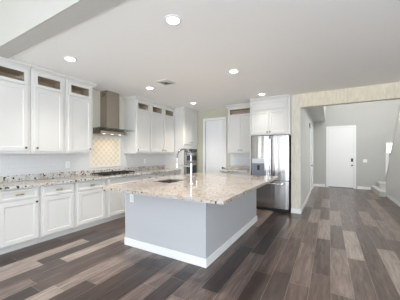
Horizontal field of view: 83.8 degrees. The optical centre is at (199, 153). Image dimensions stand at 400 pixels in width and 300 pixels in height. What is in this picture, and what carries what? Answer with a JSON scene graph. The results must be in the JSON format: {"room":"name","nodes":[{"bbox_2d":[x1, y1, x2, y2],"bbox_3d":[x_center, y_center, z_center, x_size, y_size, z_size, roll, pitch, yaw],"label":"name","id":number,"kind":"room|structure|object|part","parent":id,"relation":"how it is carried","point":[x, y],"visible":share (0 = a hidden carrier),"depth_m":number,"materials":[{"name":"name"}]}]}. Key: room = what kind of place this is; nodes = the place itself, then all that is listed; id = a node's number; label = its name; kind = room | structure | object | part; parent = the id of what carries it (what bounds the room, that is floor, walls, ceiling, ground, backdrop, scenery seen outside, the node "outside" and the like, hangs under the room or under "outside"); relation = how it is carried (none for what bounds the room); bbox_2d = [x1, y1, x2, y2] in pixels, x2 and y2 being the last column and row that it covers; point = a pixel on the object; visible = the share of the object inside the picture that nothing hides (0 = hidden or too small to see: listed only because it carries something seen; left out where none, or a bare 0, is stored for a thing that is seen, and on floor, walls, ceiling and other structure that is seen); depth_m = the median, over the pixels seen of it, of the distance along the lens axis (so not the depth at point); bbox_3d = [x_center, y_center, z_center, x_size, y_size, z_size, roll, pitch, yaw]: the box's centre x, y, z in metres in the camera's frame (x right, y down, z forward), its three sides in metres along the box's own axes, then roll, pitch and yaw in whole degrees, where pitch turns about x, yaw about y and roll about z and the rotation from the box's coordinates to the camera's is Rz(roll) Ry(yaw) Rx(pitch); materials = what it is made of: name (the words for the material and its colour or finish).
{"room":"kitchen","nodes":[
{"label":"kitchen","id":0,"kind":"room"},
{"bbox_2d":[0,0,82,46],"bbox_3d":[0.709,-1.783,0.925,8.900,0.914,0.012,0,0,30],"label":"wall","id":1,"kind":"structure","parent":0,"point":[17,17],"depth_m":2.44,"materials":[{"name":"grey paint"}]},
{"bbox_2d":[0,0,125,57],"bbox_3d":[0.759,-1.783,1.012,8.900,0.914,0.188,0,0,30],"label":"trim","id":2,"kind":"structure","parent":1,"relation":"attached to","point":[83,10],"depth_m":2.29,"materials":[{"name":"grey paint"}]},
{"bbox_2d":[93,90,123,129],"bbox_3d":[-3.598,-0.315,2.517,0.150,3.450,11.750,0,0,30],"label":"wall","id":3,"kind":"structure","parent":0,"point":[96,94],"depth_m":4.80,"materials":[{"name":"white paint"}]},
{"bbox_2d":[0,56,31,153],"bbox_3d":[-2.834,-0.668,3.260,0.423,1.337,0.480,0,0,30],"label":"upper cabinet","id":4,"kind":"object","parent":3,"relation":"attached to","point":[14,74],"visible":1,"depth_m":3.22,"materials":[{"name":"white paint"}]},
{"bbox_3d":[-2.691,-1.139,3.174,0.020,0.231,0.415,0,0,30],"label":"glass door frame","id":5,"kind":"part","parent":4,"relation":"part of","materials":[{"name":"white paint"}]},
{"bbox_3d":[-2.692,-0.521,3.174,0.020,0.972,0.415,0,0,30],"label":"door","id":6,"kind":"part","parent":4,"relation":"part of","materials":[{"name":"white paint"}]},
{"bbox_3d":[-2.675,-1.304,3.167,0.055,0.067,0.480,0,0,30],"label":"crown","id":7,"kind":"part","parent":4,"relation":"part of","materials":[{"name":"white paint"}]},
{"bbox_2d":[30,65,66,153],"bbox_3d":[-2.584,-0.668,3.692,0.423,1.337,0.510,0,0,30],"label":"upper cabinet","id":8,"kind":"object","parent":3,"relation":"attached to","point":[47,87],"visible":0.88,"depth_m":3.59,"materials":[{"name":"white paint"}]},
{"bbox_3d":[-2.438,-0.521,3.611,0.020,0.972,0.435,0,0,30],"label":"door","id":9,"kind":"part","parent":8,"relation":"part of","materials":[{"name":"white paint"}]},
{"bbox_3d":[-2.438,-1.139,3.611,0.020,0.231,0.435,0,0,30],"label":"glass door frame","id":10,"kind":"part","parent":8,"relation":"part of","materials":[{"name":"white paint"}]},
{"bbox_3d":[-2.425,-1.304,3.600,0.055,0.067,0.510,0,0,30],"label":"crown","id":11,"kind":"part","parent":8,"relation":"part of","materials":[{"name":"white paint"}]},
{"bbox_2d":[65,75,96,153],"bbox_3d":[-2.312,-0.668,4.162,0.423,1.337,0.565,0,0,30],"label":"upper cabinet","id":12,"kind":"object","parent":3,"relation":"attached to","point":[78,92],"visible":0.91,"depth_m":4.04,"materials":[{"name":"white paint"}]},
{"bbox_3d":[-2.179,-0.521,4.059,0.020,0.972,0.430,0,0,30],"label":"door","id":13,"kind":"part","parent":12,"relation":"part of","materials":[{"name":"white paint"}]},
{"bbox_3d":[-2.179,-1.139,4.059,0.020,0.231,0.430,0,0,30],"label":"glass door frame","id":14,"kind":"part","parent":12,"relation":"part of","materials":[{"name":"white paint"}]},
{"bbox_3d":[-2.312,-1.304,4.162,0.423,0.067,0.565,0,0,30],"label":"crown","id":15,"kind":"part","parent":12,"relation":"part of","materials":[{"name":"white paint"}]},
{"bbox_2d":[0,134,164,175],"bbox_3d":[-2.236,-0.048,4.710,0.008,0.784,4.670,0,0,30],"label":"backsplash","id":16,"kind":"structure","parent":3,"relation":"attached to","point":[10,164],"depth_m":4.09,"materials":[{"name":"white tile"}]},
{"bbox_2d":[91,137,118,165],"bbox_3d":[-2.093,-0.040,4.957,0.009,0.610,0.730,0,0,30],"label":"backsplash","id":17,"kind":"structure","parent":3,"relation":"attached to","point":[105,150],"depth_m":4.94,"materials":[{"name":"beige tile"}]},
{"bbox_2d":[89,135,120,167],"bbox_3d":[-2.088,-0.040,4.954,0.020,0.680,0.800,0,0,30],"label":"trim","id":18,"kind":"structure","parent":3,"relation":"attached to","point":[119,138],"depth_m":5.02,"materials":[{"name":"white paint"}]},
{"bbox_2d":[93,90,134,135],"bbox_3d":[-1.890,-0.875,4.825,0.488,0.928,0.965,0,0,30],"label":"range hood","id":19,"kind":"object","parent":3,"relation":"attached to","point":[109,101],"visible":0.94,"depth_m":4.81,"materials":[{"name":"silver metal"}]},
{"bbox_2d":[122,96,151,153],"bbox_3d":[-1.543,-0.668,5.490,0.423,1.337,0.565,0,0,30],"label":"upper cabinet","id":20,"kind":"object","parent":3,"relation":"attached to","point":[136,109],"visible":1,"depth_m":5.34,"materials":[{"name":"white paint"}]},
{"bbox_3d":[-1.543,-1.304,5.490,0.423,0.067,0.565,0,0,30],"label":"crown","id":21,"kind":"part","parent":20,"relation":"part of","materials":[{"name":"white paint"}]},
{"bbox_3d":[-1.381,-1.139,5.437,0.020,0.231,0.445,0,0,30],"label":"glass door frame","id":22,"kind":"part","parent":20,"relation":"part of","materials":[{"name":"white paint"}]},
{"bbox_3d":[-1.381,-0.521,5.437,0.020,0.972,0.445,0,0,30],"label":"door","id":23,"kind":"part","parent":20,"relation":"part of","materials":[{"name":"white paint"}]},
{"bbox_2d":[150,101,164,153],"bbox_3d":[-1.271,-0.668,5.960,0.423,1.337,0.510,0,0,30],"label":"upper cabinet","id":24,"kind":"object","parent":3,"relation":"attached to","point":[156,109],"visible":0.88,"depth_m":5.85,"materials":[{"name":"white paint"}]},
{"bbox_3d":[-1.125,-1.139,5.878,0.020,0.231,0.455,0,0,30],"label":"glass door frame","id":25,"kind":"part","parent":24,"relation":"part of","materials":[{"name":"white paint"}]},
{"bbox_3d":[-1.125,-0.521,5.878,0.020,0.972,0.455,0,0,30],"label":"door","id":26,"kind":"part","parent":24,"relation":"part of","materials":[{"name":"white paint"}]},
{"bbox_3d":[-1.111,-1.304,5.867,0.055,0.067,0.510,0,0,30],"label":"crown","id":27,"kind":"part","parent":24,"relation":"part of","materials":[{"name":"white paint"}]},
{"bbox_2d":[163,105,175,153],"bbox_3d":[-1.014,-0.668,6.403,0.423,1.337,0.505,0,0,30],"label":"upper cabinet","id":28,"kind":"object","parent":3,"relation":"attached to","point":[168,111],"visible":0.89,"depth_m":6.28,"materials":[{"name":"white paint"}]},
{"bbox_3d":[-0.870,-1.139,6.319,0.020,0.231,0.445,0,0,30],"label":"glass door frame","id":29,"kind":"part","parent":28,"relation":"part of","materials":[{"name":"white paint"}]},
{"bbox_3d":[-0.870,-0.521,6.319,0.020,0.972,0.445,0,0,30],"label":"door","id":30,"kind":"part","parent":28,"relation":"part of","materials":[{"name":"white paint"}]},
{"bbox_3d":[-0.855,-1.304,6.311,0.055,0.067,0.505,0,0,30],"label":"crown","id":31,"kind":"part","parent":28,"relation":"part of","materials":[{"name":"white paint"}]},
{"bbox_2d":[0,186,399,299],"bbox_3d":[1.373,1.361,2.071,8.900,0.003,15.960,0,0,30],"label":"floor","id":32,"kind":"structure","parent":0,"point":[344,243],"depth_m":2.73,"materials":[{"name":"wood"}]},
{"bbox_2d":[0,186,39,254],"bbox_3d":[-2.739,0.923,3.239,0.604,0.873,0.520,0,0,30],"label":"base cabinet","id":33,"kind":"object","parent":32,"relation":"on","point":[19,208],"visible":0.99,"depth_m":3.11,"materials":[{"name":"white paint"}]},
{"bbox_3d":[-2.519,0.575,3.113,0.020,0.140,0.462,0,0,30],"label":"drawer","id":34,"kind":"part","parent":33,"relation":"part of","materials":[{"name":"white paint"}]},
{"bbox_3d":[-2.519,0.955,3.113,0.020,0.580,0.462,0,0,30],"label":"door","id":35,"kind":"part","parent":33,"relation":"part of","materials":[{"name":"white paint"}]},
{"bbox_2d":[38,182,74,242],"bbox_3d":[-2.474,0.923,3.695,0.604,0.873,0.525,0,0,30],"label":"base cabinet","id":36,"kind":"object","parent":32,"relation":"on","point":[57,201],"visible":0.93,"depth_m":3.54,"materials":[{"name":"white paint"}]},
{"bbox_3d":[-2.254,0.575,3.571,0.020,0.140,0.460,0,0,30],"label":"drawer","id":37,"kind":"part","parent":36,"relation":"part of","materials":[{"name":"white paint"}]},
{"bbox_3d":[-2.254,0.955,3.571,0.020,0.580,0.460,0,0,30],"label":"door","id":38,"kind":"part","parent":36,"relation":"part of","materials":[{"name":"white paint"}]},
{"bbox_2d":[73,179,106,231],"bbox_3d":[-2.185,0.923,4.195,0.604,0.873,0.620,0,0,30],"label":"base cabinet","id":39,"kind":"object","parent":32,"relation":"on","point":[90,200],"visible":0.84,"depth_m":4.04,"materials":[{"name":"white paint"}]},
{"bbox_3d":[-1.967,0.575,4.066,0.020,0.140,0.535,0,0,30],"label":"drawer","id":40,"kind":"part","parent":39,"relation":"part of","materials":[{"name":"white paint"}]},
{"bbox_3d":[-1.967,0.955,4.066,0.020,0.580,0.535,0,0,30],"label":"door","id":41,"kind":"part","parent":39,"relation":"part of","materials":[{"name":"white paint"}]},
{"bbox_2d":[104,175,140,222],"bbox_3d":[-1.804,0.923,4.864,0.592,0.873,0.910,0,0,30],"label":"base cabinet","id":42,"kind":"object","parent":32,"relation":"on","point":[115,200],"visible":0.22,"depth_m":4.54,"materials":[{"name":"white paint"}]},
{"bbox_3d":[-1.684,0.955,4.555,0.020,0.580,0.405,0,0,30],"label":"door","id":43,"kind":"part","parent":42,"relation":"part of","materials":[{"name":"white paint"}]},
{"bbox_3d":[-1.579,0.575,4.737,0.020,0.140,0.825,0,0,30],"label":"drawer","id":44,"kind":"part","parent":42,"relation":"part of","materials":[{"name":"white paint"}]},
{"bbox_2d":[141,173,155,180],"bbox_3d":[-1.447,0.923,5.481,0.592,0.873,0.505,0,0,30],"label":"base cabinet","id":45,"kind":"object","parent":32,"relation":"on","point":[153,175],"visible":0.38,"depth_m":5.32,"materials":[{"name":"white paint"}]},
{"bbox_2d":[156,172,168,177],"bbox_3d":[-1.191,0.923,5.922,0.592,0.873,0.505,0,0,30],"label":"base cabinet","id":46,"kind":"object","parent":32,"relation":"on","point":[162,174],"visible":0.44,"depth_m":5.77,"materials":[{"name":"white paint"}]},
{"bbox_2d":[169,171,178,176],"bbox_3d":[-0.937,0.923,6.361,0.592,0.873,0.500,0,0,30],"label":"base cabinet","id":47,"kind":"object","parent":32,"relation":"on","point":[171,173],"visible":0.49,"depth_m":6.20,"materials":[{"name":"white paint"}]},
{"bbox_2d":[165,107,198,174],"bbox_3d":[-0.549,0.011,6.896,0.733,2.697,0.805,0,0,30],"label":"tall cabinet","id":48,"kind":"object","parent":32,"relation":"on","point":[185,119],"visible":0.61,"depth_m":6.54,"materials":[{"name":"white paint"}]},
{"bbox_3d":[-0.364,-0.627,6.574,0.020,0.715,0.363,0,0,30],"label":"door","id":49,"kind":"part","parent":48,"relation":"part of","materials":[{"name":"white paint"}]},
{"bbox_3d":[-0.272,-1.123,6.733,0.020,0.235,0.730,0,0,30],"label":"panel","id":50,"kind":"part","parent":48,"relation":"part of","materials":[{"name":"white paint"}]},
{"bbox_2d":[184,149,197,173],"bbox_3d":[-0.494,0.280,6.862,0.667,0.830,0.690,0,0,30],"label":"wall oven","id":51,"kind":"object","parent":48,"relation":"in","point":[193,151],"visible":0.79,"depth_m":6.63,"materials":[{"name":"silver metal"}]},
{"bbox_3d":[-0.264,0.477,6.728,0.031,0.405,0.680,0,0,30],"label":"oven door","id":52,"kind":"part","parent":51,"relation":"part of","materials":[{"name":"silver metal"}]},
{"bbox_3d":[-0.264,0.117,6.728,0.031,0.285,0.680,0,0,30],"label":"oven door","id":53,"kind":"part","parent":51,"relation":"part of","materials":[{"name":"silver metal"}]},
{"bbox_3d":[-0.256,-1.301,6.726,0.055,0.072,0.805,0,0,30],"label":"crown","id":54,"kind":"part","parent":48,"relation":"part of","materials":[{"name":"white paint"}]},
{"bbox_3d":[-0.179,-0.627,6.893,0.020,0.715,0.360,0,0,30],"label":"door","id":55,"kind":"part","parent":48,"relation":"part of","materials":[{"name":"white paint"}]},
{"bbox_2d":[124,189,256,267],"bbox_3d":[0.013,0.922,3.925,1.396,0.875,2.163,0,0,30],"label":"kitchen island","id":56,"kind":"object","parent":32,"relation":"on","point":[192,232],"visible":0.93,"depth_m":2.99,"materials":[{"name":"grey paint"}]},
{"bbox_3d":[-1.105,0.873,3.334,0.034,0.765,0.005,0,0,30],"label":"corner trim","id":57,"kind":"part","parent":56,"relation":"part of","materials":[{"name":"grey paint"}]},
{"bbox_2d":[130,194,133,201],"bbox_3d":[-1.004,0.655,3.275,0.072,0.116,0.008,0,0,30],"label":"wall outlet","id":58,"kind":"object","parent":56,"relation":"attached to","point":[131,195],"visible":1,"depth_m":3.27,"materials":[{"name":"white plastic"}]},
{"bbox_2d":[100,172,277,204],"bbox_3d":[0.090,0.465,3.678,1.810,0.038,2.605,0,0,30],"label":"island countertop","id":59,"kind":"structure","parent":56,"relation":"on","point":[214,188],"depth_m":3.00,"materials":[{"name":"stone"}]},
{"bbox_2d":[159,180,181,182],"bbox_3d":[-0.493,0.580,3.648,0.342,0.240,0.452,0,0,30],"label":"sink","id":60,"kind":"object","parent":59,"relation":"in","point":[165,181],"visible":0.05,"depth_m":3.86,"materials":[{"name":"silver metal"}]},
{"bbox_2d":[176,148,194,183],"bbox_3d":[-0.217,0.182,3.329,0.303,0.527,0.123,0,0,30],"label":"faucet","id":61,"kind":"object","parent":59,"relation":"on","point":[186,149],"visible":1,"depth_m":3.25,"materials":[{"name":"silver metal"}]},
{"bbox_3d":[-0.128,0.293,3.241,0.060,0.305,0.060,0,0,30],"label":"post","id":62,"kind":"part","parent":61,"relation":"part of","materials":[{"name":"silver metal"}]},
{"bbox_3d":[0.013,1.308,3.925,1.396,0.105,2.163,0,0,30],"label":"baseboard","id":63,"kind":"part","parent":56,"relation":"part of","materials":[{"name":"white paint"}]},
{"bbox_3d":[0.057,0.873,2.662,0.034,0.765,0.005,0,0,30],"label":"corner trim","id":64,"kind":"part","parent":56,"relation":"part of","materials":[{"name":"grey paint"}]},
{"bbox_2d":[222,172,249,174],"bbox_3d":[1.070,0.923,6.042,0.795,0.873,0.662,0,0,30],"label":"base cabinet","id":65,"kind":"object","parent":32,"relation":"on","point":[222,172],"visible":0.05,"depth_m":5.79,"materials":[{"name":"white paint"}]},
{"bbox_2d":[219,165,249,172],"bbox_3d":[1.051,0.414,6.059,0.845,0.140,0.660,0,0,30],"label":"countertop","id":66,"kind":"structure","parent":65,"relation":"on","point":[232,168],"depth_m":6.22,"materials":[{"name":"stone"}]},
{"bbox_2d":[250,94,290,174],"bbox_3d":[1.805,0.011,5.565,0.935,2.697,0.750,0,0,30],"label":"tall cabinet","id":67,"kind":"object","parent":32,"relation":"on","point":[269,116],"visible":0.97,"depth_m":5.25,"materials":[{"name":"white paint"}]},
{"bbox_3d":[1.449,-0.740,5.390,0.415,0.550,0.020,0,0,30],"label":"door","id":68,"kind":"part","parent":67,"relation":"part of","materials":[{"name":"white paint"}]},
{"bbox_3d":[1.631,-1.143,5.284,0.835,0.205,0.020,0,0,30],"label":"panel","id":69,"kind":"part","parent":67,"relation":"part of","materials":[{"name":"white paint"}]},
{"bbox_3d":[1.626,-1.301,5.267,0.885,0.072,0.055,0,0,30],"label":"crown","id":70,"kind":"part","parent":67,"relation":"part of","materials":[{"name":"white paint"}]},
{"bbox_3d":[1.812,-0.740,5.179,0.415,0.550,0.020,0,0,30],"label":"door","id":71,"kind":"part","parent":67,"relation":"part of","materials":[{"name":"white paint"}]},
{"bbox_2d":[251,135,290,212],"bbox_3d":[1.782,0.463,5.536,0.885,1.795,0.753,0,0,30],"label":"refrigerator","id":72,"kind":"object","parent":32,"relation":"on","point":[270,155],"visible":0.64,"depth_m":5.22,"materials":[{"name":"silver metal"}]},
{"bbox_3d":[1.407,0.180,5.393,0.300,0.110,0.016,0,0,30],"label":"dispenser panel","id":73,"kind":"part","parent":72,"relation":"part of","materials":[{"name":"white"}]},
{"bbox_3d":[1.453,0.102,5.415,0.437,1.047,0.072,0,0,30],"label":"door","id":74,"kind":"part","parent":72,"relation":"part of","materials":[{"name":"silver metal"}]},
{"bbox_3d":[1.577,0.110,5.267,0.026,0.900,0.083,0,0,30],"label":"handle","id":75,"kind":"part","parent":72,"relation":"part of","materials":[{"name":"silver metal"}]},
{"bbox_3d":[1.647,0.110,5.227,0.026,0.900,0.083,0,0,30],"label":"handle","id":76,"kind":"part","parent":72,"relation":"part of","materials":[{"name":"silver metal"}]},
{"bbox_3d":[1.647,0.957,5.302,0.885,0.637,0.072,0,0,30],"label":"freezer drawer","id":77,"kind":"part","parent":72,"relation":"part of","materials":[{"name":"silver metal"}]},
{"bbox_3d":[1.839,0.102,5.191,0.442,1.047,0.072,0,0,30],"label":"door","id":78,"kind":"part","parent":72,"relation":"part of","materials":[{"name":"silver metal"}]},
{"bbox_2d":[371,181,386,196],"bbox_3d":[6.019,0.205,6.302,1.380,2.310,3.940,0,0,30],"label":"staircase","id":79,"kind":"structure","parent":32,"relation":"on","point":[379,189],"depth_m":7.58,"materials":[{"name":"grey carpet"}]},
{"bbox_3d":[-3.003,0.924,2.782,0.604,0.873,0.525,0,0,30],"label":"base cabinet","id":80,"kind":"object","parent":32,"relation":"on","visible":0},
{"bbox_2d":[0,165,180,190],"bbox_3d":[-1.980,0.414,4.561,0.599,0.140,4.668,0,0,30],"label":"countertop","id":81,"kind":"structure","parent":80,"relation":"on","point":[43,179],"depth_m":3.98,"materials":[{"name":"stone"}]},
{"bbox_2d":[92,170,134,175],"bbox_3d":[-1.833,0.421,4.806,0.430,0.048,0.840,0,0,30],"label":"gas cooktop","id":82,"kind":"object","parent":81,"relation":"in","point":[111,173],"visible":1,"depth_m":4.67,"materials":[{"name":"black metal"}]},
{"bbox_3d":[-1.833,0.440,4.806,0.430,0.012,0.840,0,0,30],"label":"cooktop plate","id":83,"kind":"part","parent":82,"relation":"part of","materials":[{"name":"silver metal"}]},
{"bbox_2d":[10,0,399,110],"bbox_3d":[2.034,-1.440,3.213,9.200,0.200,4.900,0,0,30],"label":"ceiling","id":84,"kind":"structure","parent":0,"point":[277,47],"depth_m":2.87,"materials":[{"name":"white paint"}]},
{"bbox_2d":[63,56,76,61],"bbox_3d":[-1.836,-1.335,3.155,0.176,0.011,0.176,0,0,30],"label":"recessed light","id":85,"kind":"object","parent":84,"relation":"in","point":[68,58],"visible":1,"depth_m":3.13,"materials":[{"name":"white plastic"}]},
{"bbox_2d":[156,79,175,85],"bbox_3d":[-0.630,-1.333,4.179,0.270,0.013,0.270,0,0,30],"label":"ceiling vent","id":86,"kind":"object","parent":84,"relation":"in","point":[165,82],"visible":1,"depth_m":4.17,"materials":[{"name":"grey metal"}]},
{"bbox_2d":[164,14,181,24],"bbox_3d":[-0.270,-1.335,2.237,0.176,0.011,0.176,0,0,30],"label":"recessed light","id":87,"kind":"object","parent":84,"relation":"in","point":[171,19],"visible":1,"depth_m":2.22,"materials":[{"name":"white paint"}]},
{"bbox_2d":[228,69,238,72],"bbox_3d":[0.550,-1.335,3.622,0.176,0.011,0.176,0,0,30],"label":"recessed light","id":88,"kind":"object","parent":84,"relation":"in","point":[231,70],"visible":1,"depth_m":3.62,"materials":[{"name":"white plastic"}]},
{"bbox_2d":[198,108,229,172],"bbox_3d":[0.907,0.010,6.611,3.543,2.700,0.150,0,0,30],"label":"wall","id":89,"kind":"structure","parent":0,"point":[216,113],"depth_m":7.00,"materials":[{"name":"beige paint"}]},
{"bbox_2d":[203,117,226,173],"bbox_3d":[0.449,0.138,6.795,0.785,2.445,0.111,0,0,30],"label":"door","id":90,"kind":"structure","parent":89,"relation":"in","point":[216,130],"depth_m":6.79,"materials":[{"name":"white paint"}]},
{"bbox_2d":[225,103,249,153],"bbox_3d":[1.142,-0.668,6.176,0.815,1.337,0.363,0,0,30],"label":"upper cabinet","id":91,"kind":"object","parent":89,"relation":"attached to","point":[238,114],"visible":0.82,"depth_m":6.08,"materials":[{"name":"white paint"}]},
{"bbox_3d":[0.941,-0.521,6.134,0.350,0.972,0.020,0,0,30],"label":"door","id":92,"kind":"part","parent":91,"relation":"part of","materials":[{"name":"white paint"}]},
{"bbox_3d":[1.142,-1.304,6.176,0.815,0.067,0.363,0,0,30],"label":"crown","id":93,"kind":"part","parent":91,"relation":"part of","materials":[{"name":"white paint"}]},
{"bbox_3d":[1.095,-1.139,6.045,0.705,0.231,0.020,0,0,30],"label":"glass door frame","id":94,"kind":"part","parent":91,"relation":"part of","materials":[{"name":"white paint"}]},
{"bbox_3d":[1.249,-0.521,5.956,0.350,0.972,0.020,0,0,30],"label":"door","id":95,"kind":"part","parent":91,"relation":"part of","materials":[{"name":"white paint"}]},
{"bbox_2d":[230,154,249,165],"bbox_3d":[1.230,0.172,6.333,0.780,0.344,0.008,0,0,30],"label":"backsplash","id":96,"kind":"structure","parent":89,"relation":"attached to","point":[235,159],"depth_m":6.37,"materials":[{"name":"white tile"}]},
{"bbox_2d":[291,94,313,208],"bbox_3d":[3.428,0.010,7.228,0.200,2.700,4.974,0,0,30],"label":"wall","id":97,"kind":"structure","parent":0,"point":[295,99],"depth_m":5.11,"materials":[{"name":"beige paint"}]},
{"bbox_2d":[291,208,300,213],"bbox_3d":[2.178,1.310,5.070,0.200,0.100,0.014,0,0,30],"label":"baseboard","id":98,"kind":"structure","parent":97,"relation":"attached to","point":[298,211],"depth_m":5.06,"materials":[{"name":"white paint"}]},
{"bbox_2d":[301,184,313,212],"bbox_3d":[3.513,1.310,7.163,0.014,0.100,4.974,0,0,30],"label":"baseboard","id":99,"kind":"structure","parent":97,"relation":"attached to","point":[305,202],"depth_m":5.91,"materials":[{"name":"white paint"}]},
{"bbox_2d":[310,125,312,193],"bbox_3d":[4.033,0.182,8.048,0.110,2.355,1.260,0,0,30],"label":"door","id":100,"kind":"structure","parent":97,"relation":"in","point":[311,128],"depth_m":8.10,"materials":[{"name":"white paint"}]},
{"bbox_2d":[307,106,324,121],"bbox_3d":[3.730,-2.580,7.135,0.417,2.520,4.834,0,0,30],"label":"ceiling","id":101,"kind":"structure","parent":97,"relation":"attached to","point":[317,114],"depth_m":7.36,"materials":[{"name":"white paint"}]},
{"bbox_2d":[300,82,399,107],"bbox_3d":[3.218,-1.192,4.557,2.139,0.296,0.140,0,0,30],"label":"wall header","id":102,"kind":"structure","parent":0,"point":[389,91],"depth_m":4.55,"materials":[{"name":"beige paint"}]},
{"bbox_2d":[314,99,399,188],"bbox_3d":[6.251,-1.240,8.554,3.757,5.200,0.150,0,0,30],"label":"wall","id":103,"kind":"structure","parent":0,"point":[375,122],"depth_m":8.47,"materials":[{"name":"grey paint"}]},
{"bbox_2d":[326,125,355,188],"bbox_3d":[5.572,0.133,8.832,1.000,2.455,0.120,0,0,30],"label":"door","id":104,"kind":"structure","parent":103,"relation":"in","point":[340,140],"depth_m":8.84,"materials":[{"name":"white paint"}]},
{"bbox_2d":[314,184,370,189],"bbox_3d":[5.587,1.310,8.844,1.917,0.100,0.014,0,0,30],"label":"baseboard","id":105,"kind":"structure","parent":103,"relation":"attached to","point":[321,185],"depth_m":8.55,"materials":[{"name":"white paint"}]},
{"bbox_2d":[386,142,391,153],"bbox_3d":[6.918,-0.200,8.063,0.310,0.400,0.030,0,0,30],"label":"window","id":106,"kind":"structure","parent":103,"relation":"in","point":[388,144],"depth_m":8.11,"materials":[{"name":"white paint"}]},
{"bbox_3d":[6.922,-0.200,8.069,0.250,0.340,0.008,0,0,30],"label":"lit pane","id":107,"kind":"part","parent":106,"relation":"part of","materials":[{"name":"white glass"}]},
{"bbox_2d":[386,109,399,201],"bbox_3d":[5.133,-1.040,5.605,0.115,4.800,3.594,0,0,30],"label":"wall","id":108,"kind":"structure","parent":0,"point":[393,175],"depth_m":6.12,"materials":[{"name":"white paint"}]},
{"bbox_2d":[385,153,388,173],"bbox_3d":[6.043,0.665,7.201,0.090,1.390,0.090,0,0,30],"label":"trim","id":109,"kind":"structure","parent":108,"relation":"attached to","point":[387,154],"depth_m":7.17,"materials":[{"name":"white paint"}]},
{"bbox_2d":[385,103,399,181],"bbox_3d":[5.138,-1.285,5.614,0.145,4.390,3.614,0,0,30],"label":"trim","id":110,"kind":"structure","parent":108,"relation":"attached to","point":[399,103],"depth_m":6.29,"materials":[{"name":"white paint"}]},
{"bbox_2d":[387,194,399,206],"bbox_3d":[5.077,1.310,5.638,0.015,0.100,3.594,0,0,30],"label":"baseboard","id":111,"kind":"structure","parent":108,"relation":"attached to","point":[395,201],"depth_m":6.20,"materials":[{"name":"white paint"}]}
]}

